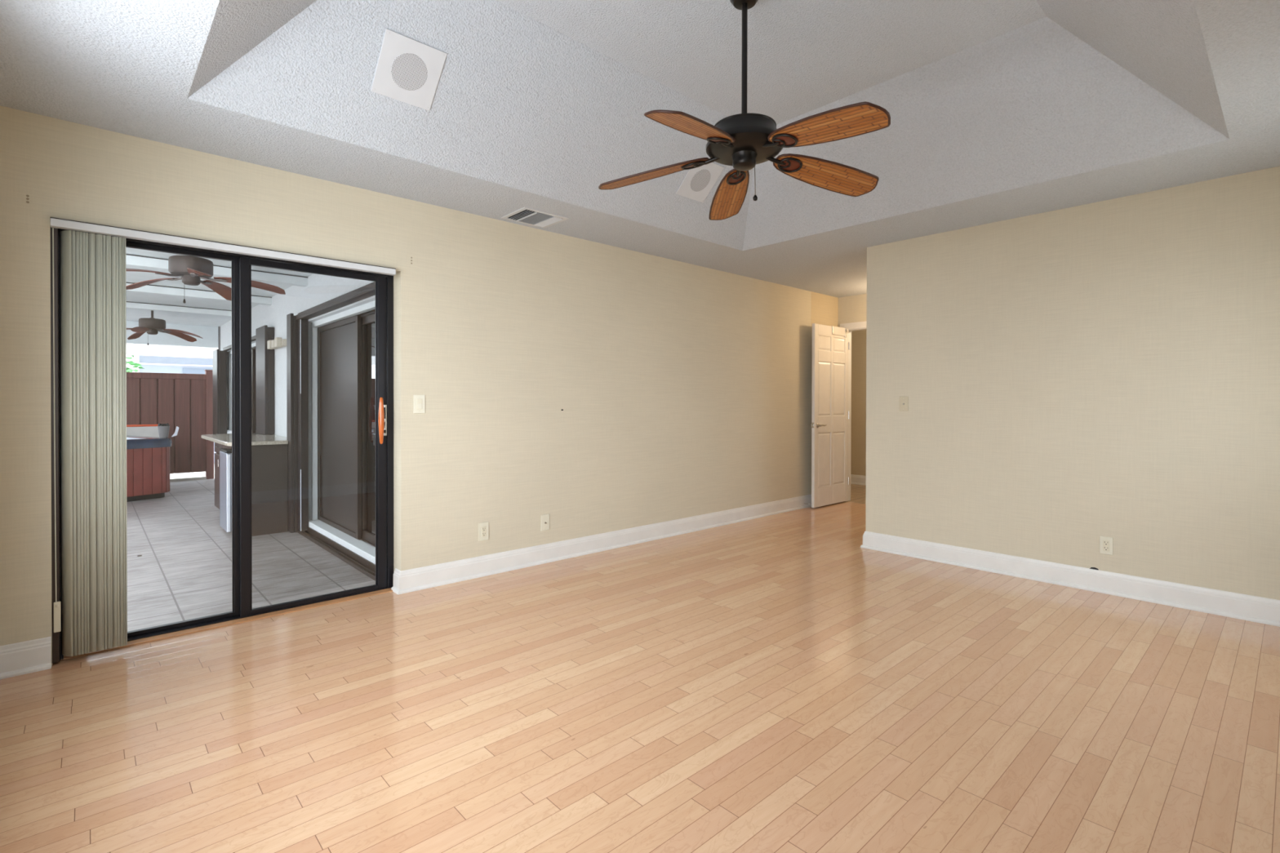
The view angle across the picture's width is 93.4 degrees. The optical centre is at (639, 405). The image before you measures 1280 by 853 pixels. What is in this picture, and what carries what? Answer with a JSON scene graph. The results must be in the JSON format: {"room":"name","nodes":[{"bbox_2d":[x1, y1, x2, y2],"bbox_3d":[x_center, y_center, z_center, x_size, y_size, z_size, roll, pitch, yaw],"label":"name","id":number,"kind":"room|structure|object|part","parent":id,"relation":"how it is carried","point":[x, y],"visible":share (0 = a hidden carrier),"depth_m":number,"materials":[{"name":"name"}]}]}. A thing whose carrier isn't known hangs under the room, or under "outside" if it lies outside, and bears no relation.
{"room":"empty bedroom","nodes":[
{"label":"empty bedroom","id":0,"kind":"room"},
{"bbox_2d":[126,493,164,502],"bbox_3d":[-7.689,1.236,8.032,1.680,0.070,1.680,0,0,28],"label":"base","id":1,"kind":"object","parent":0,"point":[160,495],"depth_m":8.15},
{"bbox_2d":[126,320,217,347],"bbox_3d":[-8.900,-1.151,8.709,4.660,0.350,0.120,0,0,-43],"label":"header beam","id":2,"kind":"structure","parent":0,"point":[209,334],"depth_m":9.88,"materials":[{"name":"white paint"}]},
{"bbox_2d":[169,462,214,479],"bbox_3d":[-9.835,1.366,18.128,70.000,0.080,80.000,0,0,-43],"label":"floor","id":3,"kind":"structure","parent":0,"point":[196,474],"depth_m":11.80,"materials":[{"name":"concrete"}]},
{"bbox_2d":[126,353,145,372],"bbox_3d":[-10.050,0.090,11.406,1.106,2.515,1.121,0,0,-43],"label":"tree","id":4,"kind":"object","parent":3,"relation":"on","point":[130,362],"visible":0.05,"depth_m":11.53,"materials":[{"name":"green plant"}]},
{"bbox_2d":[126,343,217,462],"bbox_3d":[-10.206,-0.602,15.195,12.500,3.850,3.800,0,0,-43],"label":"house","id":5,"kind":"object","parent":3,"relation":"on","point":[154,358],"visible":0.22,"depth_m":13.22,"materials":[{"name":"white"}]},
{"bbox_3d":[-7.933,0.048,15.826,8.300,2.550,0.150,0,0,-43],"label":"corner trim","id":6,"kind":"part","parent":5,"relation":"part of","materials":[{"name":"white paint"}]},
{"bbox_2d":[125,247,313,327],"bbox_3d":[-6.144,-1.332,5.511,5.200,0.060,8.556,0,0,-43],"label":"ceiling","id":7,"kind":"structure","parent":0,"point":[133,277],"depth_m":7.27,"materials":[{"name":"white paint"}]},
{"bbox_2d":[126,310,203,345],"bbox_3d":[-6.455,-1.052,7.914,1.110,0.528,1.164,0,0,-43],"label":"fan","id":8,"kind":"object","parent":7,"relation":"hanging from","point":[152,326],"visible":0.84,"depth_m":7.92,"materials":[{"name":"brown wood"}]},
{"bbox_3d":[-6.746,-0.952,8.131,0.450,0.113,0.132,0,0,30],"label":"blade","id":9,"kind":"part","parent":8,"relation":"part of","materials":[{"name":"brown wood"}]},
{"bbox_3d":[-6.268,-0.948,7.602,0.132,0.113,0.450,0,0,-24],"label":"blade","id":10,"kind":"part","parent":8,"relation":"part of","materials":[{"name":"brown wood"}]},
{"bbox_3d":[-6.344,-0.953,8.312,0.132,0.113,0.450,0,0,12],"label":"blade","id":11,"kind":"part","parent":8,"relation":"part of","materials":[{"name":"brown wood"}]},
{"bbox_3d":[-6.048,-0.950,7.984,0.450,0.113,0.132,0,0,-6],"label":"blade","id":12,"kind":"part","parent":8,"relation":"part of","materials":[{"name":"brown wood"}]},
{"bbox_2d":[126,301,231,316],"bbox_3d":[-7.267,-1.270,6.928,4.660,0.076,0.090,0,0,-43],"label":"ceiling beam","id":13,"kind":"structure","parent":7,"relation":"attached to","point":[129,304],"depth_m":7.95,"materials":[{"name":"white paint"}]},
{"bbox_2d":[125,282,271,305],"bbox_3d":[-6.182,-1.257,5.745,4.660,0.084,0.090,0,0,-43],"label":"ceiling beam","id":14,"kind":"structure","parent":7,"relation":"attached to","point":[147,289],"depth_m":6.73,"materials":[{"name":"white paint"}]},
{"bbox_2d":[125,255,285,303],"bbox_3d":[-3.446,-1.038,4.638,1.221,0.505,1.167,0,0,-43],"label":"fan","id":15,"kind":"object","parent":7,"relation":"hanging from","point":[191,269],"visible":0.83,"depth_m":4.65,"materials":[{"name":"brown wood"}]},
{"bbox_3d":[-3.673,-0.958,4.338,0.132,0.093,0.480,0,0,30],"label":"blade","id":16,"kind":"part","parent":15,"relation":"part of","materials":[{"name":"brown wood"}]},
{"bbox_3d":[-3.857,-0.961,4.757,0.480,0.093,0.132,0,0,12],"label":"blade","id":17,"kind":"part","parent":15,"relation":"part of","materials":[{"name":"brown wood"}]},
{"bbox_3d":[-3.217,-0.958,4.383,0.132,0.093,0.480,0,0,-42],"label":"blade","id":18,"kind":"part","parent":15,"relation":"part of","materials":[{"name":"brown wood"}]},
{"bbox_3d":[-3.515,-0.962,5.063,0.132,0.093,0.480,0,0,-6],"label":"blade","id":19,"kind":"part","parent":15,"relation":"part of","materials":[{"name":"brown wood"}]},
{"bbox_3d":[-3.119,-0.960,4.831,0.480,0.093,0.132,0,0,-24],"label":"blade","id":20,"kind":"part","parent":15,"relation":"part of","materials":[{"name":"brown wood"}]},
{"bbox_2d":[125,254,307,286],"bbox_3d":[-5.096,-1.248,4.561,4.660,0.084,0.090,0,0,-43],"label":"ceiling beam","id":21,"kind":"structure","parent":7,"relation":"attached to","point":[131,260],"depth_m":5.64,"materials":[{"name":"white paint"}]},
{"bbox_2d":[125,253,307,277],"bbox_3d":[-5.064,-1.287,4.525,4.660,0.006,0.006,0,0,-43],"label":"ceiling beam","id":22,"kind":"structure","parent":7,"relation":"attached to","point":[126,254],"depth_m":5.63,"materials":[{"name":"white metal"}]},
{"bbox_2d":[126,478,375,631],"bbox_3d":[-6.094,1.337,5.659,4.660,0.100,8.676,0,0,-43],"label":"floor","id":23,"kind":"structure","parent":0,"point":[183,571],"depth_m":4.92,"materials":[{"name":"tile"}]},
{"bbox_2d":[126,435,172,502],"bbox_3d":[-7.689,0.858,8.030,1.830,0.825,1.830,0,0,28],"label":"hot tub","id":24,"kind":"object","parent":23,"relation":"on","point":[148,458],"visible":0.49,"depth_m":8.13,"materials":[{"name":"brown wood"}]},
{"bbox_2d":[126,424,159,436],"bbox_3d":[-8.508,0.784,9.148,2.020,0.956,0.072,0,0,-43],"label":"tub cover","id":25,"kind":"object","parent":24,"relation":"on","point":[147,430],"visible":0.06,"depth_m":9.63,"materials":[{"name":"plastic"}]},
{"bbox_2d":[157,422,169,437],"bbox_3d":[-6.674,0.347,8.455,0.138,0.198,0.138,0,0,-43],"label":"bucket","id":26,"kind":"object","parent":24,"relation":"on","point":[163,431],"visible":1,"depth_m":8.41,"materials":[{"name":"grey plastic"}]},
{"bbox_2d":[171,426,178,436],"bbox_3d":[-6.580,0.366,8.542,0.082,0.147,0.060,0,0,-43],"label":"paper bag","id":27,"kind":"object","parent":24,"relation":"on","point":[177,428],"visible":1,"depth_m":8.53,"materials":[{"name":"white paper"}]},
{"bbox_2d":[126,369,213,481],"bbox_3d":[-9.484,0.330,8.435,5.820,1.870,0.130,0,0,-43],"label":"privacy fence","id":28,"kind":"object","parent":23,"relation":"on","point":[184,402],"visible":0.35,"depth_m":10.07,"materials":[{"name":"brown wood"}]},
{"bbox_3d":[-9.490,-0.482,8.423,5.800,0.095,0.050,0,0,-43],"label":"rail","id":29,"kind":"part","parent":28,"relation":"part of","materials":[{"name":"wood"}]},
{"bbox_3d":[-7.391,0.322,10.362,0.130,1.870,0.120,0,0,-43],"label":"post","id":30,"kind":"part","parent":28,"relation":"part of","materials":[{"name":"wood"}]},
{"bbox_2d":[219,448,231,532],"bbox_3d":[-4.024,0.867,6.330,0.580,0.840,0.440,0,0,-43],"label":"mini fridge","id":31,"kind":"object","parent":23,"relation":"on","point":[225,455],"visible":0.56,"depth_m":6.02,"materials":[{"name":"silver metal"}]},
{"bbox_2d":[213,442,288,536],"bbox_3d":[-4.319,0.837,6.741,0.550,0.895,1.835,0,0,-43],"label":"base cabinet","id":32,"kind":"object","parent":23,"relation":"on","point":[269,463],"visible":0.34,"depth_m":6.06,"materials":[{"name":"brown wood"}]},
{"bbox_3d":[-4.909,0.886,7.038,0.018,0.630,0.560,0,0,-43],"label":"cabinet door","id":33,"kind":"part","parent":32,"relation":"part of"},
{"bbox_3d":[-4.909,0.476,7.035,0.018,0.160,0.560,0,0,-43],"label":"drawer","id":34,"kind":"part","parent":32,"relation":"part of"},
{"bbox_3d":[-4.517,0.479,6.608,0.018,0.160,0.560,0,0,-43],"label":"drawer","id":35,"kind":"part","parent":32,"relation":"part of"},
{"bbox_2d":[200,432,288,446],"bbox_3d":[-4.369,0.368,6.715,0.655,0.038,1.920,0,0,-43],"label":"countertop","id":36,"kind":"structure","parent":32,"relation":"on","point":[225,439],"depth_m":6.39,"materials":[{"name":"stone"}]},
{"bbox_3d":[-3.953,0.840,6.276,0.372,0.895,0.655,0,0,-43],"label":"panel","id":37,"kind":"part","parent":32,"relation":"part of","materials":[{"name":"brown wood"}]},
{"bbox_2d":[217,273,375,564],"bbox_3d":[-4.231,-0.044,7.276,0.300,2.650,8.556,0,0,-43],"label":"wall","id":38,"kind":"structure","parent":0,"point":[320,289],"depth_m":6.50,"materials":[{"name":"white paint"}]},
{"bbox_2d":[217,326,220,351],"bbox_3d":[-7.032,-1.106,10.097,0.042,0.430,0.044,0,0,-43],"label":"conduit pipe","id":39,"kind":"object","parent":38,"relation":"attached to","point":[219,327],"visible":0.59,"depth_m":10.08,"materials":[{"name":"grey plastic"}]},
{"bbox_2d":[212,344,231,434],"label":"shutter","id":40,"kind":"object","parent":38,"relation":"attached to","point":[220,357],"depth_m":9.59,"materials":[{"name":"brown metal"}]},
{"bbox_2d":[226,342,256,432],"bbox_3d":[-5.658,-0.223,8.751,0.170,1.285,3.050,0,0,-43],"label":"window","id":41,"kind":"structure","parent":38,"relation":"in","point":[253,345],"depth_m":8.70,"materials":[{"name":"white paint"}]},
{"bbox_3d":[-6.077,-0.209,9.249,0.001,1.129,1.460,0,0,-43],"label":"glass pane","id":42,"kind":"part","parent":41,"relation":"part of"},
{"bbox_3d":[-6.077,-0.209,9.249,0.035,1.210,1.550,0,0,-43],"label":"sash","id":43,"kind":"part","parent":41,"relation":"part of","materials":[{"name":"brown metal"}]},
{"bbox_3d":[-5.068,-0.201,8.207,0.035,1.210,1.450,0,0,-43],"label":"sash","id":44,"kind":"part","parent":41,"relation":"part of","materials":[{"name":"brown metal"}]},
{"bbox_2d":[251,324,274,434],"label":"shutter","id":45,"kind":"object","parent":38,"relation":"attached to","point":[264,363],"depth_m":7.16,"materials":[{"name":"brown metal"}]},
{"bbox_2d":[266,337,286,349],"bbox_3d":[-4.164,-0.709,6.909,0.095,0.105,0.580,0,0,-43],"label":"wall fixture","id":46,"kind":"object","parent":38,"relation":"attached to","point":[278,342],"visible":0.94,"depth_m":6.73,"materials":[{"name":"white plastic"}]},
{"bbox_2d":[286,281,375,581],"bbox_3d":[-2.641,0.182,5.221,0.133,2.223,2.776,0,0,-43],"label":"door frame","id":47,"kind":"structure","parent":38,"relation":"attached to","point":[297,326],"depth_m":6.07,"materials":[{"name":"brown metal"}]},
{"bbox_3d":[-3.393,0.947,6.038,0.008,0.615,0.009,0,0,-43],"label":"locking rod","id":48,"kind":"part","parent":47,"relation":"part of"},
{"bbox_3d":[-3.391,-0.490,6.029,0.008,0.740,0.009,0,0,-43],"label":"locking rod","id":49,"kind":"part","parent":47,"relation":"part of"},
{"bbox_3d":[-3.409,0.197,6.104,0.070,2.124,0.113,0,0,-43],"label":"post","id":50,"kind":"part","parent":47,"relation":"part of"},
{"bbox_2d":[308,519,375,558],"bbox_3d":[-2.517,1.202,5.273,0.109,0.048,2.560,0,0,-43],"label":"door sill","id":51,"kind":"structure","parent":38,"relation":"attached to","point":[365,548],"depth_m":5.35,"materials":[{"name":"white paint"}]},
{"bbox_2d":[311,300,375,519],"bbox_3d":[-2.502,0.171,5.278,0.045,2.030,2.560,0,0,-43],"label":"frame","id":52,"kind":"object","parent":38,"relation":"attached to","point":[369,306],"visible":0.82,"depth_m":6.17,"materials":[{"name":"white paint"}]},
{"bbox_2d":[317,309,375,546],"bbox_3d":[-2.431,0.193,5.309,0.088,1.995,2.510,0,0,-43],"label":"door","id":53,"kind":"structure","parent":38,"relation":"in","point":[346,348],"depth_m":5.55,"materials":[{"name":"grey glass"}]},
{"bbox_3d":[-2.883,0.192,5.763,0.001,1.881,1.120,0,0,-43],"label":"glass pane","id":54,"kind":"part","parent":53,"relation":"part of","materials":[{"name":"clear glass"}]},
{"bbox_3d":[-2.037,0.199,4.904,0.035,1.980,1.380,0,0,-43],"label":"fixed panel","id":55,"kind":"part","parent":53,"relation":"part of","materials":[{"name":"brown metal"}]},
{"bbox_3d":[-2.037,0.199,4.904,0.001,1.818,1.200,0,0,-43],"label":"glass pane","id":56,"kind":"part","parent":53,"relation":"part of","materials":[{"name":"clear glass"}]},
{"bbox_2d":[0,105,838,666],"bbox_3d":[-0.313,-0.348,4.925,7.122,3.600,0.201,0,0,-43],"label":"wall","id":57,"kind":"structure","parent":0,"point":[682,389],"depth_m":4.11,"materials":[{"name":"paint"}]},
{"bbox_2d":[0,636,51,679],"bbox_3d":[-2.681,1.095,2.609,0.193,0.134,0.030,0,0,-43],"label":"baseboard","id":58,"kind":"structure","parent":57,"relation":"attached to","point":[18,659],"depth_m":2.62,"materials":[{"name":"white paint"}]},
{"bbox_2d":[50,227,393,663],"bbox_3d":[-2.118,0.186,3.282,1.547,2.025,0.202,0,0,-43],"label":"door","id":59,"kind":"structure","parent":57,"relation":"in","point":[241,264],"depth_m":3.28,"materials":[{"name":"brown metal"}]},
{"bbox_3d":[-2.445,0.165,3.078,0.725,1.964,0.030,0,0,-43],"label":"fixed panel","id":60,"kind":"part","parent":59,"relation":"part of","materials":[{"name":"clear glass"}]},
{"bbox_3d":[-1.886,0.171,3.537,0.776,1.950,0.030,0,0,-43],"label":"sliding panel","id":61,"kind":"part","parent":59,"relation":"part of","materials":[{"name":"brown metal"}]},
{"bbox_3d":[-1.658,0.124,3.789,0.027,0.255,0.025,0,0,-43],"label":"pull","id":62,"kind":"part","parent":59,"relation":"part of","materials":[{"name":"grey metal"}]},
{"bbox_3d":[-1.587,0.092,3.701,0.035,0.286,0.035,0,0,-43],"label":"pull handle","id":63,"kind":"part","parent":59,"relation":"part of","materials":[{"name":"orange wood"}]},
{"bbox_3d":[-1.600,0.092,3.745,0.026,0.194,0.082,0,0,0],"label":"latch plate","id":64,"kind":"part","parent":59,"relation":"part of","materials":[{"name":"silver metal"}]},
{"bbox_2d":[49,217,395,656],"bbox_3d":[-2.070,0.148,3.197,1.502,1.960,0.110,0,0,-43],"label":"vertical blinds","id":65,"kind":"object","parent":57,"relation":"attached to","point":[93,298],"visible":1,"depth_m":2.77,"materials":[{"name":"vinyl"},{"name":"white aluminium"}]},
{"bbox_3d":[-2.607,0.056,2.687,0.009,1.690,0.004,0,0,-43],"label":"pull cord","id":66,"kind":"part","parent":65,"relation":"part of","materials":[{"name":"plastic"}]},
{"bbox_2d":[413,395,425,413],"bbox_3d":[-1.388,-0.009,3.798,0.074,0.116,0.012,0,0,-43],"label":"light switch","id":67,"kind":"object","parent":57,"relation":"attached to","point":[419,401],"visible":1,"depth_m":3.79,"materials":[{"name":"beige plastic"}]},
{"bbox_3d":[-1.388,-0.009,3.798,0.033,0.068,0.004,0,0,-43],"label":"rocker frame","id":68,"kind":"part","parent":67,"relation":"part of","materials":[{"name":"beige plastic"}]},
{"bbox_2d":[478,521,488,541],"bbox_3d":[-1.063,0.858,4.105,0.076,0.122,0.009,0,0,-43],"label":"power outlet","id":69,"kind":"object","parent":57,"relation":"attached to","point":[483,528],"visible":1,"depth_m":4.10,"materials":[{"name":"beige plastic"}]},
{"bbox_2d":[481,526,486,537],"bbox_3d":[-1.062,0.858,4.104,0.033,0.068,0.004,0,0,-43],"label":"receptacle","id":70,"kind":"object","parent":69,"relation":"attached to","point":[483,528],"depth_m":4.10,"materials":[{"name":"beige plastic"}]},
{"bbox_2d":[541,514,549,531],"bbox_3d":[-0.695,0.861,4.439,0.074,0.118,0.015,0,0,-43],"label":"outlet","id":71,"kind":"object","parent":57,"relation":"attached to","point":[544,518],"visible":1,"depth_m":4.44,"materials":[{"name":"beige plastic"}]},
{"bbox_2d":[391,494,811,595],"bbox_3d":[0.419,1.083,5.510,5.260,0.134,0.115,0,0,-43],"label":"baseboard","id":72,"kind":"structure","parent":57,"relation":"attached to","point":[406,581],"depth_m":4.59,"materials":[{"name":"white paint"}]},
{"bbox_2d":[0,484,1279,852],"bbox_3d":[1.451,1.181,4.702,9.512,0.050,6.045,0,0,-43],"label":"floor","id":73,"kind":"structure","parent":0,"point":[780,682],"depth_m":2.25,"materials":[{"name":"brown wood"}]},
{"bbox_2d":[59,587,392,660],"bbox_3d":[-2.107,1.155,3.274,1.547,0.007,0.062,0,0,-43],"label":"threshold","id":74,"kind":"object","parent":73,"relation":"on","point":[161,637],"visible":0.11,"depth_m":3.23,"materials":[{"name":"brown wood"}]},
{"bbox_2d":[0,0,1279,297],"bbox_3d":[1.209,-1.579,3.335,7.122,0.605,4.289,0,0,-43],"label":"ceiling","id":75,"kind":"structure","parent":0,"point":[999,110],"depth_m":3.08,"materials":[{"name":"white paint"}]},
{"bbox_2d":[370,28,447,111],"bbox_3d":[-1.085,-1.569,2.837,0.284,0.204,0.203,0,0,-43],"label":"ceiling speaker","id":76,"kind":"object","parent":75,"relation":"attached to","point":[408,70],"visible":1,"depth_m":2.83},
{"bbox_2d":[391,53,427,90],"bbox_3d":[-1.083,-1.566,2.835,0.166,0.166,0.003,0,45,-43],"label":"grille","id":77,"kind":"object","parent":76,"relation":"attached to","point":[409,72],"depth_m":2.83,"materials":[{"name":"white plastic"}]},
{"bbox_2d":[500,206,569,228],"bbox_3d":[-0.717,-1.277,4.123,0.354,0.013,0.310,0,0,-43],"label":"ceiling vent","id":78,"kind":"object","parent":75,"relation":"in","point":[526,215],"visible":1,"depth_m":4.10,"materials":[{"name":"white metal"}]},
{"bbox_2d":[675,155,724,202],"bbox_3d":[0.421,-1.574,4.217,0.284,0.204,0.203,0,0,-43],"label":"ceiling speaker","id":79,"kind":"object","parent":75,"relation":"attached to","point":[698,182],"visible":0.91,"depth_m":4.22},
{"bbox_2d":[690,169,710,191],"bbox_3d":[0.423,-1.571,4.215,0.166,0.166,0.003,0,45,-43],"label":"grille","id":80,"kind":"object","parent":79,"relation":"attached to","point":[700,180],"depth_m":4.21,"materials":[{"name":"white plastic"}]},
{"bbox_2d":[598,0,890,220],"bbox_3d":[0.475,-1.399,2.649,1.319,0.958,1.305,0,0,-43],"label":"ceiling fan","id":81,"kind":"object","parent":75,"relation":"hanging from","point":[744,140],"visible":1,"depth_m":2.65,"materials":[{"name":"brown wood"}]},
{"bbox_3d":[0.059,-1.083,2.825,0.531,0.007,0.176,-8,11,18],"label":"blade","id":82,"kind":"part","parent":81,"relation":"part of","materials":[{"name":"brown wood"}]},
{"bbox_3d":[0.215,-1.080,2.348,0.176,0.007,0.531,16,17,33],"label":"blade","id":83,"kind":"part","parent":81,"relation":"part of","materials":[{"name":"brown wood"}]},
{"bbox_3d":[0.465,-1.085,3.121,0.176,0.007,0.531,-13,-8,-2],"label":"blade","id":84,"kind":"part","parent":81,"relation":"part of","materials":[{"name":"brown wood"}]},
{"bbox_3d":[0.517,-1.016,2.713,0.007,0.145,0.004,0,0,2],"label":"pull chain","id":85,"kind":"part","parent":81,"relation":"part of","materials":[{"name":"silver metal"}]},
{"bbox_3d":[0.871,-1.082,2.827,0.531,0.007,0.176,9,-15,-18],"label":"blade","id":86,"kind":"part","parent":81,"relation":"part of","materials":[{"name":"brown wood"}]},
{"bbox_3d":[0.717,-1.079,2.349,0.176,0.007,0.531,16,-1,-37],"label":"blade","id":87,"kind":"part","parent":81,"relation":"part of","materials":[{"name":"brown wood"}]},
{"bbox_2d":[838,293,866,475],"bbox_3d":[2.983,-0.485,7.820,1.650,3.350,3.500,0,0,-43],"label":"wall","id":88,"kind":"structure","parent":0,"point":[858,449],"depth_m":8.65,"materials":[{"name":"paint"}]},
{"bbox_2d":[810,323,849,507],"bbox_3d":[2.184,0.111,6.916,0.757,2.037,0.142,0,0,-43],"label":"door","id":89,"kind":"structure","parent":88,"relation":"in","point":[829,395],"depth_m":6.87,"materials":[{"name":"white paint"}]},
{"bbox_3d":[2.018,0.220,6.703,0.138,0.054,0.053,0,0,-43],"label":"lever handle","id":90,"kind":"part","parent":89,"relation":"part of","materials":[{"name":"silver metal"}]},
{"bbox_2d":[831,325,847,337],"bbox_3d":[2.286,-0.856,6.993,0.331,0.100,0.062,0,0,-43],"label":"hook","id":91,"kind":"object","parent":89,"relation":"attached to","point":[837,331],"visible":0.94,"depth_m":6.97,"materials":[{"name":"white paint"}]},
{"bbox_2d":[840,321,866,501],"bbox_3d":[2.749,0.085,6.932,0.138,2.120,0.920,0,0,-43],"label":"door frame","id":92,"kind":"structure","parent":88,"relation":"attached to","point":[860,326],"depth_m":7.23,"materials":[{"name":"white paint"}]},
{"bbox_2d":[850,474,866,485],"bbox_3d":[3.489,1.071,8.296,0.030,0.134,3.300,0,0,-43],"label":"baseboard","id":93,"kind":"structure","parent":88,"relation":"attached to","point":[855,479],"depth_m":8.67,"materials":[{"name":"white paint"}]},
{"bbox_2d":[865,166,1279,599],"bbox_3d":[3.559,-0.464,4.500,1.988,3.350,2.918,0,0,-43],"label":"wall","id":94,"kind":"structure","parent":0,"point":[1073,377],"depth_m":3.79,"materials":[{"name":"paint"}]},
{"bbox_2d":[899,396,908,411],"bbox_3d":[2.042,-0.015,4.674,0.015,0.114,0.070,0,0,-43],"label":"light switch","id":95,"kind":"object","parent":94,"relation":"attached to","point":[904,401],"visible":1,"depth_m":4.67,"materials":[{"name":"beige plastic"}]},
{"bbox_2d":[860,531,1279,626],"bbox_3d":[3.484,1.087,4.566,2.018,0.146,2.798,0,0,-43],"label":"baseboard","id":96,"kind":"structure","parent":94,"relation":"attached to","point":[1265,611],"depth_m":3.79,"materials":[{"name":"white paint"}]},
{"bbox_2d":[1099,536,1112,555],"bbox_3d":[2.898,0.870,3.749,0.009,0.108,0.066,0,0,-43],"label":"power outlet","id":97,"kind":"object","parent":94,"relation":"attached to","point":[1105,543],"visible":1,"depth_m":3.75,"materials":[{"name":"beige plastic"}]},
{"bbox_2d":[1102,539,1109,551],"bbox_3d":[2.896,0.870,3.748,0.004,0.068,0.033,0,0,-43],"label":"receptacle","id":98,"kind":"object","parent":97,"relation":"attached to","point":[1105,542],"depth_m":3.75,"materials":[{"name":"beige plastic"}]}
]}

